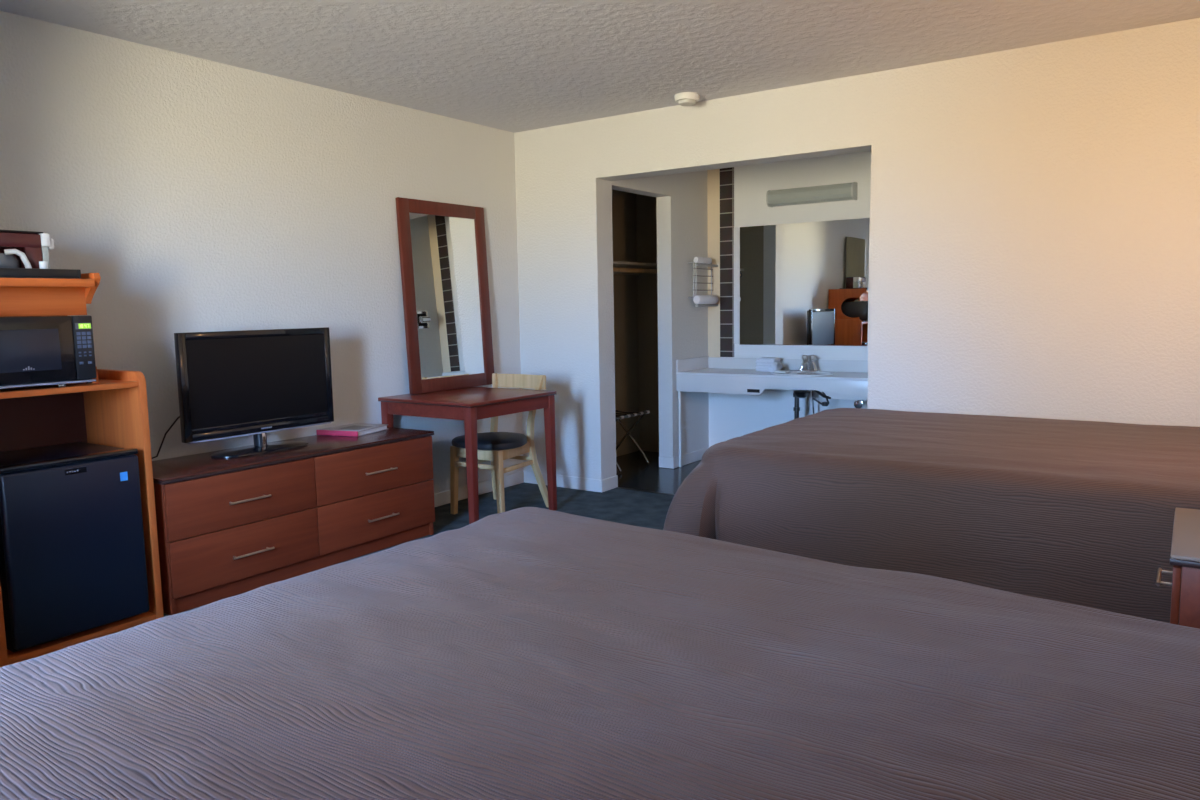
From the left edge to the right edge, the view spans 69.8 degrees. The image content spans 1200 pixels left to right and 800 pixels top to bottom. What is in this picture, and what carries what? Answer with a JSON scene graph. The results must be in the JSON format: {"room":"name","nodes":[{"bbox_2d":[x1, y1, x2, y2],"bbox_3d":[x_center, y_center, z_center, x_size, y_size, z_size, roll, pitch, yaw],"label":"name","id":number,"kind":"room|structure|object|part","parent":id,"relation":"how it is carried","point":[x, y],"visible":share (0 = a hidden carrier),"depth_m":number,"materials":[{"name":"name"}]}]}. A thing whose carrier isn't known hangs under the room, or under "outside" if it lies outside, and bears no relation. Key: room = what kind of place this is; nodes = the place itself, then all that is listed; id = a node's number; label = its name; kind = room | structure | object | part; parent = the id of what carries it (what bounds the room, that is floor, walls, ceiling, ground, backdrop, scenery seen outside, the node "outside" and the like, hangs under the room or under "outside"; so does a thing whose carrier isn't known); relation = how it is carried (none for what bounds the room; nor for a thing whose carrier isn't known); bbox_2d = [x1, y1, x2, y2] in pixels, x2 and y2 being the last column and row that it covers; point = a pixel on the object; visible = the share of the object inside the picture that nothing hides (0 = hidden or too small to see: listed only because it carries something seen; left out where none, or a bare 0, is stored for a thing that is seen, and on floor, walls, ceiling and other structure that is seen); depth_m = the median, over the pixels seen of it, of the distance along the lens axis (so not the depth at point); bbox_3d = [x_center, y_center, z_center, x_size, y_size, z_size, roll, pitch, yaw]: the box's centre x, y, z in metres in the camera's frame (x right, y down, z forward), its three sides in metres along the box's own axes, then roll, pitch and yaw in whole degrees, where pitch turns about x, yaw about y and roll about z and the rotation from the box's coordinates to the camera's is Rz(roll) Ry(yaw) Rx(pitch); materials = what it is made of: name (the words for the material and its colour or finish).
{"room":"hotel room","nodes":[
{"label":"hotel room","id":0,"kind":"room"},
{"bbox_2d":[0,11,523,493],"bbox_3d":[-1.697,-0.405,4.505,0.100,2.500,6.960,3,8,34],"label":"wall","id":1,"kind":"structure","parent":0,"point":[202,195],"depth_m":4.21,"materials":[{"name":"white paint"}]},
{"bbox_2d":[434,471,523,506],"bbox_3d":[-2.042,0.811,4.005,0.012,0.085,5.268,3,8,34],"label":"baseboard","id":2,"kind":"structure","parent":1,"relation":"attached to","point":[441,498],"depth_m":5.79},
{"bbox_2d":[35,450,701,657],"bbox_3d":[0.226,0.910,3.392,4.450,0.060,6.860,3,8,34],"label":"floor","id":3,"kind":"structure","parent":0,"point":[623,506],"depth_m":5.57,"materials":[{"name":"carpet"}]},
{"bbox_2d":[0,273,163,666],"bbox_3d":[-2.158,0.222,3.336,0.483,1.405,0.590,3,8,34],"label":"cabinet","id":4,"kind":"object","parent":3,"relation":"on","point":[111,410],"visible":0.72,"depth_m":3.44,"materials":[{"name":"orange wood"}]},
{"bbox_3d":[-2.316,0.441,3.128,0.480,1.022,0.028,3,8,34],"label":"panel","id":5,"kind":"part","parent":4,"relation":"part of","materials":[{"name":"orange wood"}]},
{"bbox_2d":[0,268,80,278],"bbox_3d":[-2.181,-0.455,3.143,0.360,0.038,0.375,3,8,34],"label":"serving tray","id":6,"kind":"object","parent":4,"relation":"on","point":[4,272],"visible":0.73,"depth_m":3.08,"materials":[{"name":"black plastic"}]},
{"bbox_2d":[0,230,53,268],"bbox_3d":[-2.190,-0.531,3.159,0.210,0.172,0.292,3,8,34],"label":"coffee maker","id":7,"kind":"object","parent":6,"relation":"on","point":[18,249],"visible":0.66,"depth_m":3.15,"materials":[{"name":"red plastic"}]},
{"bbox_3d":[-2.107,-0.500,3.121,0.025,0.096,0.086,4,8,40],"label":"carafe handle","id":8,"kind":"part","parent":7,"relation":"part of","materials":[{"name":"white plastic"}]},
{"bbox_3d":[-2.211,-0.612,3.139,0.188,0.006,0.253,3,8,34],"label":"lid","id":9,"kind":"part","parent":7,"relation":"part of","materials":[{"name":"black plastic"}]},
{"bbox_3d":[-2.096,-0.514,3.233,0.072,0.118,0.022,3,8,34],"label":"water tank","id":10,"kind":"part","parent":7,"relation":"part of","materials":[{"name":"white plastic"}]},
{"bbox_3d":[-2.087,-0.594,3.228,0.085,0.058,0.048,3,8,34],"label":"filter handle","id":11,"kind":"part","parent":7,"relation":"part of","materials":[{"name":"white plastic"}]},
{"bbox_2d":[39,261,47,268],"bbox_3d":[-2.033,-0.476,3.145,0.028,0.060,0.028,3,8,34],"label":"foam cup","id":12,"kind":"object","parent":6,"relation":"on","point":[42,264],"visible":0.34,"depth_m":3.13,"materials":[{"name":"white plastic"}]},
{"bbox_3d":[-2.347,0.413,3.490,0.012,0.926,0.534,3,8,34],"label":"panel","id":13,"kind":"part","parent":4,"relation":"part of","materials":[{"name":"brown wood"}]},
{"bbox_2d":[0,315,95,388],"bbox_3d":[-2.157,-0.179,3.208,0.412,0.262,0.423,3,8,34],"label":"microwave","id":14,"kind":"object","parent":4,"relation":"on","point":[35,350],"visible":1,"depth_m":3.09,"materials":[{"name":"black plastic"}]},
{"bbox_3d":[-2.012,-0.056,3.095,0.026,0.008,0.371,3,8,34],"label":"trim","id":15,"kind":"part","parent":14,"relation":"part of","materials":[{"name":"silver metal"}]},
{"bbox_3d":[-1.927,-0.196,3.207,0.030,0.236,0.069,3,8,34],"label":"control panel","id":16,"kind":"part","parent":14,"relation":"part of","materials":[{"name":"black plastic"}]},
{"bbox_2d":[0,379,138,398],"bbox_3d":[-2.165,-0.047,3.308,0.474,0.022,0.534,3,8,34],"label":"shelf","id":17,"kind":"object","parent":4,"relation":"attached to","point":[132,385],"depth_m":3.22,"materials":[{"name":"orange wood"}]},
{"bbox_2d":[0,442,149,651],"bbox_3d":[-2.130,0.545,3.348,0.466,0.688,0.477,3,8,34],"label":"mini fridge","id":18,"kind":"object","parent":4,"relation":"on","point":[73,557],"visible":1,"depth_m":3.19,"materials":[{"name":"black plastic"}]},
{"bbox_3d":[-1.997,0.384,3.587,0.480,1.022,0.028,3,8,34],"label":"panel","id":19,"kind":"part","parent":4,"relation":"part of","materials":[{"name":"orange wood"}]},
{"bbox_2d":[152,427,434,614],"bbox_3d":[-1.523,0.524,4.263,0.508,0.580,1.522,3,8,34],"label":"dresser","id":20,"kind":"object","parent":3,"relation":"on","point":[227,527],"visible":0.8,"depth_m":3.98,"materials":[{"name":"brown wood"}]},
{"bbox_3d":[-1.569,0.428,3.811,0.019,0.239,0.721,3,8,34],"label":"drawer","id":21,"kind":"part","parent":20,"relation":"part of","materials":[{"name":"brown wood"}]},
{"bbox_3d":[-1.565,0.669,3.838,0.019,0.237,0.721,3,8,34],"label":"drawer","id":22,"kind":"part","parent":20,"relation":"part of","materials":[{"name":"brown wood"}]},
{"bbox_3d":[-1.548,0.439,3.798,0.032,0.010,0.200,3,8,34],"label":"handle","id":23,"kind":"part","parent":20,"relation":"part of","materials":[{"name":"silver metal"}]},
{"bbox_3d":[-1.544,0.679,3.825,0.032,0.010,0.200,3,8,34],"label":"handle","id":24,"kind":"part","parent":20,"relation":"part of","materials":[{"name":"silver metal"}]},
{"bbox_2d":[174,327,333,457],"bbox_3d":[-1.646,-0.046,4.138,0.250,0.581,0.802,3,8,34],"label":"television","id":25,"kind":"object","parent":20,"relation":"on","point":[231,384],"visible":1,"depth_m":4.07,"materials":[{"name":"black plastic"}]},
{"bbox_2d":[152,416,179,458],"bbox_3d":[-2.052,0.363,3.881,0.367,0.604,0.090,-5,7,-31],"label":"power cord","id":26,"kind":"object","parent":25,"relation":"attached to","point":[174,422],"visible":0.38,"depth_m":3.93,"materials":[{"name":"black plastic"}]},
{"bbox_3d":[-1.625,0.153,4.148,0.052,0.007,0.762,3,8,34],"label":"trim","id":27,"kind":"part","parent":25,"relation":"part of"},
{"bbox_3d":[-1.620,0.191,4.149,0.006,0.074,0.018,3,8,34],"label":"neck trim","id":28,"kind":"part","parent":25,"relation":"part of","materials":[{"name":"silver metal"}]},
{"bbox_3d":[-1.548,0.239,4.107,0.012,0.004,0.390,3,8,34],"label":"trim","id":29,"kind":"part","parent":25,"relation":"part of","materials":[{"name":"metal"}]},
{"bbox_2d":[316,423,387,436],"bbox_3d":[-1.359,0.162,4.738,0.266,0.028,0.287,1,7,21],"label":"book","id":30,"kind":"object","parent":20,"relation":"on","point":[355,429],"visible":1,"depth_m":4.66,"materials":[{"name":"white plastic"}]},
{"bbox_2d":[340,425,371,429],"bbox_3d":[-1.341,0.152,4.712,0.130,0.001,0.150,1,7,21],"label":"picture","id":31,"kind":"object","parent":30,"relation":"on","point":[351,427],"depth_m":4.71},
{"bbox_3d":[-1.145,0.353,4.423,0.019,0.239,0.767,3,8,34],"label":"drawer","id":32,"kind":"part","parent":20,"relation":"part of","materials":[{"name":"brown wood"}]},
{"bbox_3d":[-1.140,0.594,4.449,0.019,0.237,0.767,3,8,34],"label":"drawer","id":33,"kind":"part","parent":20,"relation":"part of","materials":[{"name":"brown wood"}]},
{"bbox_3d":[-1.124,0.364,4.410,0.032,0.010,0.200,3,8,34],"label":"handle","id":34,"kind":"part","parent":20,"relation":"part of","materials":[{"name":"silver metal"}]},
{"bbox_3d":[-1.120,0.605,4.436,0.032,0.010,0.200,3,8,34],"label":"handle","id":35,"kind":"part","parent":20,"relation":"part of","materials":[{"name":"silver metal"}]},
{"bbox_2d":[378,387,556,523],"bbox_3d":[-0.774,0.332,5.168,0.732,0.738,0.762,3,8,34],"label":"writing desk","id":36,"kind":"object","parent":3,"relation":"on","point":[469,404],"visible":0.82,"depth_m":4.93,"materials":[{"name":"brown wood"}]},
{"bbox_3d":[-1.240,0.362,5.072,0.052,0.716,0.052,3,8,34],"label":"leg","id":37,"kind":"part","parent":36,"relation":"part of","materials":[{"name":"brown wood"}]},
{"bbox_2d":[395,197,493,393],"bbox_3d":[-0.953,-0.649,5.410,0.078,1.165,0.743,3,8,34],"label":"framed mirror","id":38,"kind":"object","parent":36,"relation":"on","point":[442,246],"visible":0.98,"depth_m":5.37,"materials":[{"name":"brown wood"}]},
{"bbox_2d":[409,213,484,379],"bbox_3d":[-0.956,-0.649,5.412,0.057,1.008,0.587,3,8,34],"label":"mirror glass","id":39,"kind":"object","parent":38,"relation":"attached to","point":[446,267],"depth_m":5.40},
{"bbox_3d":[-0.698,0.393,4.699,0.052,0.716,0.052,3,8,34],"label":"leg","id":40,"kind":"part","parent":36,"relation":"part of","materials":[{"name":"brown wood"}]},
{"bbox_3d":[-0.305,0.324,5.265,0.052,0.716,0.052,3,8,34],"label":"leg","id":41,"kind":"part","parent":36,"relation":"part of","materials":[{"name":"brown wood"}]},
{"bbox_2d":[450,373,548,513],"bbox_3d":[-0.622,0.269,5.316,0.477,0.825,0.532,3,8,34],"label":"desk chair","id":42,"kind":"object","parent":3,"relation":"on","point":[494,446],"visible":0.89,"depth_m":5.24,"materials":[{"name":"brown wood"}]},
{"bbox_3d":[-0.888,0.487,5.254,0.042,0.415,0.067,3,8,34],"label":"leg","id":43,"kind":"part","parent":42,"relation":"part of","materials":[{"name":"brown wood"}]},
{"bbox_3d":[-0.657,0.243,5.275,0.464,0.058,0.430,3,8,34],"label":"seat","id":44,"kind":"part","parent":42,"relation":"part of","materials":[{"name":"black leather"}]},
{"bbox_3d":[-0.681,0.241,5.581,0.065,0.825,0.103,3,8,34],"label":"leg","id":45,"kind":"part","parent":42,"relation":"part of","materials":[{"name":"brown wood"}]},
{"bbox_3d":[-0.588,0.504,5.048,0.076,0.415,0.067,3,8,34],"label":"leg","id":46,"kind":"part","parent":42,"relation":"part of","materials":[{"name":"brown wood"}]},
{"bbox_3d":[-0.508,-0.119,5.485,0.427,0.087,0.050,3,8,34],"label":"rail","id":47,"kind":"part","parent":42,"relation":"part of","materials":[{"name":"brown wood"}]},
{"bbox_3d":[-0.377,0.259,5.372,0.138,0.825,0.103,3,8,34],"label":"leg","id":48,"kind":"part","parent":42,"relation":"part of","materials":[{"name":"brown wood"}]},
{"bbox_2d":[0,507,1199,799],"bbox_3d":[0.115,0.764,1.354,2.443,0.676,2.057,3,8,34],"label":"bed","id":49,"kind":"object","parent":3,"relation":"on","point":[524,653],"visible":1,"depth_m":1.31,"materials":[{"name":"fabric"}]},
{"bbox_2d":[615,410,649,471],"bbox_3d":[0.112,0.304,6.691,0.379,0.421,0.475,3,8,34],"label":"luggage rack","id":50,"kind":"object","parent":3,"relation":"on","point":[642,413],"visible":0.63,"depth_m":6.78,"materials":[{"name":"metal"}]},
{"bbox_3d":[0.210,0.289,6.845,0.365,0.414,0.019,3,8,34],"label":"leg","id":51,"kind":"part","parent":50,"relation":"part of","materials":[{"name":"metal"}]},
{"bbox_2d":[663,408,1199,624],"bbox_3d":[1.615,0.489,3.584,2.380,0.684,1.735,3,8,34],"label":"bed","id":52,"kind":"object","parent":3,"relation":"on","point":[1077,512],"visible":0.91,"depth_m":3.08,"materials":[{"name":"brown fabric"}]},
{"bbox_2d":[1156,508,1199,628],"bbox_3d":[1.734,0.667,2.180,0.559,0.632,0.564,3,8,34],"label":"nightstand","id":53,"kind":"object","parent":3,"relation":"on","point":[1185,546],"visible":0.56,"depth_m":2.07,"materials":[{"name":"brown laminate"}]},
{"bbox_3d":[1.516,0.476,2.308,0.038,0.010,0.150,3,8,34],"label":"handle","id":54,"kind":"part","parent":53,"relation":"part of","materials":[{"name":"silver metal"}]},
{"bbox_3d":[1.538,0.507,2.296,0.017,0.262,0.530,3,8,34],"label":"drawer","id":55,"kind":"part","parent":53,"relation":"part of","materials":[{"name":"brown wood"}]},
{"bbox_2d":[0,0,1199,132],"bbox_3d":[0.175,-1.584,3.111,4.650,0.080,7.080,3,8,34],"label":"ceiling","id":56,"kind":"structure","parent":0,"point":[514,66],"depth_m":3.86,"materials":[{"name":"white paint"}]},
{"bbox_2d":[674,92,699,105],"bbox_3d":[0.499,-1.722,4.936,0.144,0.055,0.144,3,8,34],"label":"smoke detector","id":57,"kind":"object","parent":56,"relation":"attached to","point":[684,98],"visible":1,"depth_m":4.89,"materials":[{"name":"white plastic"}]},
{"bbox_2d":[678,99,695,105],"bbox_3d":[0.500,-1.705,4.938,0.104,0.021,0.104,3,8,34],"label":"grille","id":58,"kind":"object","parent":57,"relation":"attached to","point":[682,102],"depth_m":4.91,"materials":[{"name":"white plastic"}]},
{"bbox_2d":[612,189,658,456],"bbox_3d":[0.157,-0.668,6.603,0.555,2.500,1.375,3,8,34],"label":"closet","id":59,"kind":"object","parent":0,"point":[634,216],"visible":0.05,"depth_m":7.22,"materials":[{"name":"brown wood"}]},
{"bbox_2d":[613,261,656,274],"bbox_3d":[0.071,-1.017,6.620,0.358,0.074,1.369,3,8,34],"label":"closet shelf","id":60,"kind":"object","parent":59,"relation":"attached to","point":[618,264],"visible":0.25,"depth_m":6.81,"materials":[{"name":"brown paint"}]},
{"bbox_2d":[613,267,656,273],"bbox_3d":[0.177,-0.989,6.549,0.060,0.060,1.373,3,8,34],"label":"clothes rod","id":61,"kind":"object","parent":59,"relation":"attached to","point":[615,269],"visible":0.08,"depth_m":6.66,"materials":[{"name":"brown wood"}]},
{"bbox_2d":[612,170,708,457],"bbox_3d":[0.434,-0.682,6.409,0.120,2.440,1.375,3,8,34],"label":"wall","id":62,"kind":"structure","parent":0,"point":[682,204],"depth_m":6.57,"materials":[{"name":"white paint"}]},
{"bbox_2d":[659,447,708,468],"bbox_3d":[0.675,0.451,6.844,0.132,0.085,0.595,3,8,34],"label":"baseboard","id":63,"kind":"structure","parent":62,"relation":"attached to","point":[664,462],"depth_m":6.68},
{"bbox_2d":[688,261,717,306],"bbox_3d":[0.804,-0.906,6.739,0.095,0.349,0.350,3,8,34],"label":"towel rack","id":64,"kind":"object","parent":62,"relation":"attached to","point":[711,265],"visible":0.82,"depth_m":6.66,"materials":[{"name":"metal"}]},
{"bbox_2d":[694,257,711,263],"bbox_3d":[0.794,-1.078,6.639,0.048,0.048,0.230,3,8,34],"label":"rolled towel","id":65,"kind":"object","parent":64,"relation":"on","point":[704,260],"visible":1,"depth_m":6.60,"materials":[{"name":"white fabric"}]},
{"bbox_2d":[693,295,717,303],"bbox_3d":[0.826,-0.782,6.702,0.068,0.068,0.310,3,8,34],"label":"rolled towel","id":66,"kind":"object","parent":64,"relation":"on","point":[698,299],"visible":1,"depth_m":6.64,"materials":[{"name":"white fabric"}]},
{"bbox_3d":[0.832,-1.049,6.702,0.020,0.020,0.350,3,8,34],"label":"shelf rod","id":67,"kind":"part","parent":64,"relation":"part of","materials":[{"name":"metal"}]},
{"bbox_3d":[0.838,-0.741,6.736,0.020,0.020,0.350,3,8,34],"label":"shelf rod","id":68,"kind":"part","parent":64,"relation":"part of","materials":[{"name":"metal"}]},
{"bbox_2d":[709,151,870,446],"bbox_3d":[1.399,-0.694,6.640,2.756,2.500,0.100,3,8,34],"label":"wall","id":69,"kind":"structure","parent":0,"point":[731,416],"depth_m":6.55,"materials":[{"name":"white paint"}]},
{"bbox_2d":[707,169,720,357],"bbox_3d":[1.597,-1.110,6.386,1.781,1.625,0.006,3,8,34],"label":"trim","id":70,"kind":"structure","parent":69,"relation":"attached to","point":[713,176],"depth_m":6.85,"materials":[{"name":"beige paint"}]},
{"bbox_2d":[720,167,733,356],"bbox_3d":[1.002,-1.147,6.791,0.120,1.618,0.012,3,8,34],"label":"trim","id":71,"kind":"structure","parent":69,"relation":"attached to","point":[726,174],"depth_m":6.79,"materials":[{"name":"brown tile"}]},
{"bbox_2d":[676,356,867,466],"bbox_3d":[1.465,0.123,6.297,1.779,0.828,0.528,3,8,34],"label":"bathroom sink counter","id":72,"kind":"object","parent":69,"relation":"attached to","point":[836,379],"depth_m":6.29,"materials":[{"name":"white laminate"}]},
{"bbox_3d":[0.617,0.224,6.606,0.017,0.590,0.025,3,8,34],"label":"leg","id":73,"kind":"part","parent":72,"relation":"part of","materials":[{"name":"white metal"}]},
{"bbox_2d":[755,357,780,371],"bbox_3d":[1.275,-0.270,6.520,0.165,0.099,0.140,3,8,34],"label":"folded towel","id":74,"kind":"object","parent":72,"relation":"on","point":[762,363],"visible":0.74,"depth_m":6.48,"materials":[{"name":"white fabric"}]},
{"bbox_2d":[768,362,781,371],"bbox_3d":[1.293,-0.243,6.352,0.057,0.065,0.140,3,8,34],"label":"rolled towel","id":75,"kind":"object","parent":72,"relation":"on","point":[776,366],"visible":0.98,"depth_m":6.32,"materials":[{"name":"white fabric"}]},
{"bbox_2d":[684,368,867,377],"bbox_3d":[1.464,-0.179,6.270,1.779,0.030,0.508,3,8,34],"label":"countertop","id":76,"kind":"structure","parent":72,"relation":"on","point":[706,370],"depth_m":6.40,"materials":[{"name":"white laminate"}]},
{"bbox_2d":[775,370,789,372],"bbox_3d":[1.328,-0.205,6.265,0.090,0.016,0.090,3,8,34],"label":"soap bar","id":77,"kind":"object","parent":72,"relation":"on","point":[778,371],"visible":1,"depth_m":6.24,"materials":[{"name":"white plastic"}]},
{"bbox_2d":[771,371,832,397],"bbox_3d":[1.462,-0.105,6.239,0.458,0.182,0.332,3,8,34],"label":"sink","id":78,"kind":"object","parent":72,"relation":"in","point":[797,393],"depth_m":6.20,"materials":[{"name":"ceramic"}]},
{"bbox_2d":[797,355,819,371],"bbox_3d":[1.517,-0.266,6.332,0.170,0.126,0.146,3,8,34],"label":"faucet","id":79,"kind":"object","parent":72,"relation":"on","point":[805,359],"visible":1,"depth_m":6.34,"materials":[{"name":"silver metal"}]},
{"bbox_3d":[1.514,-0.256,6.327,0.025,0.088,0.134,3,8,34],"label":"spout","id":80,"kind":"part","parent":79,"relation":"part of","materials":[{"name":"silver metal"}]},
{"bbox_3d":[1.545,-0.216,6.376,0.170,0.016,0.052,3,8,34],"label":"plate","id":81,"kind":"part","parent":79,"relation":"part of","materials":[{"name":"silver metal"}]},
{"bbox_3d":[1.568,-0.312,6.349,0.046,0.038,0.046,0,6,12],"label":"knob","id":82,"kind":"part","parent":79,"relation":"part of","materials":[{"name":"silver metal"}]},
{"bbox_3d":[1.584,-0.254,6.345,0.049,0.079,0.036,3,8,34],"label":"knob stem","id":83,"kind":"part","parent":79,"relation":"part of","materials":[{"name":"silver metal"}]},
{"bbox_2d":[734,218,869,345],"bbox_3d":[1.494,-0.869,6.481,1.060,0.913,0.015,3,8,34],"label":"vanity mirror","id":84,"kind":"object","parent":69,"relation":"attached to","point":[807,283],"visible":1,"depth_m":6.46,"materials":[{"name":"clear glass"}]},
{"bbox_3d":[1.078,-0.896,6.766,0.050,0.907,0.015,3,8,34],"label":"edge trim","id":85,"kind":"part","parent":84,"relation":"part of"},
{"bbox_2d":[766,182,857,206],"bbox_3d":[1.547,-1.507,6.312,0.658,0.126,0.103,3,8,34],"label":"lamp","id":86,"kind":"object","parent":69,"relation":"attached to","point":[843,191],"visible":1,"depth_m":6.27,"materials":[{"name":"white plastic"}]},
{"bbox_2d":[514,18,1199,479],"bbox_3d":[1.317,-0.498,4.864,4.450,2.500,0.185,3,8,34],"label":"wall","id":87,"kind":"structure","parent":0,"point":[1035,210],"depth_m":4.33,"materials":[{"name":"white paint"}]},
{"bbox_2d":[524,471,617,491],"bbox_3d":[1.335,0.643,4.984,4.450,0.085,0.197,3,8,34],"label":"baseboard","id":88,"kind":"structure","parent":87,"relation":"attached to","point":[580,483],"depth_m":5.89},
{"bbox_2d":[616,487,674,494],"bbox_3d":[0.838,0.649,5.428,1.781,0.014,0.025,3,8,34],"label":"trim","id":89,"kind":"structure","parent":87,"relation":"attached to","point":[616,487],"depth_m":5.78,"materials":[{"name":"metal"}]}
]}

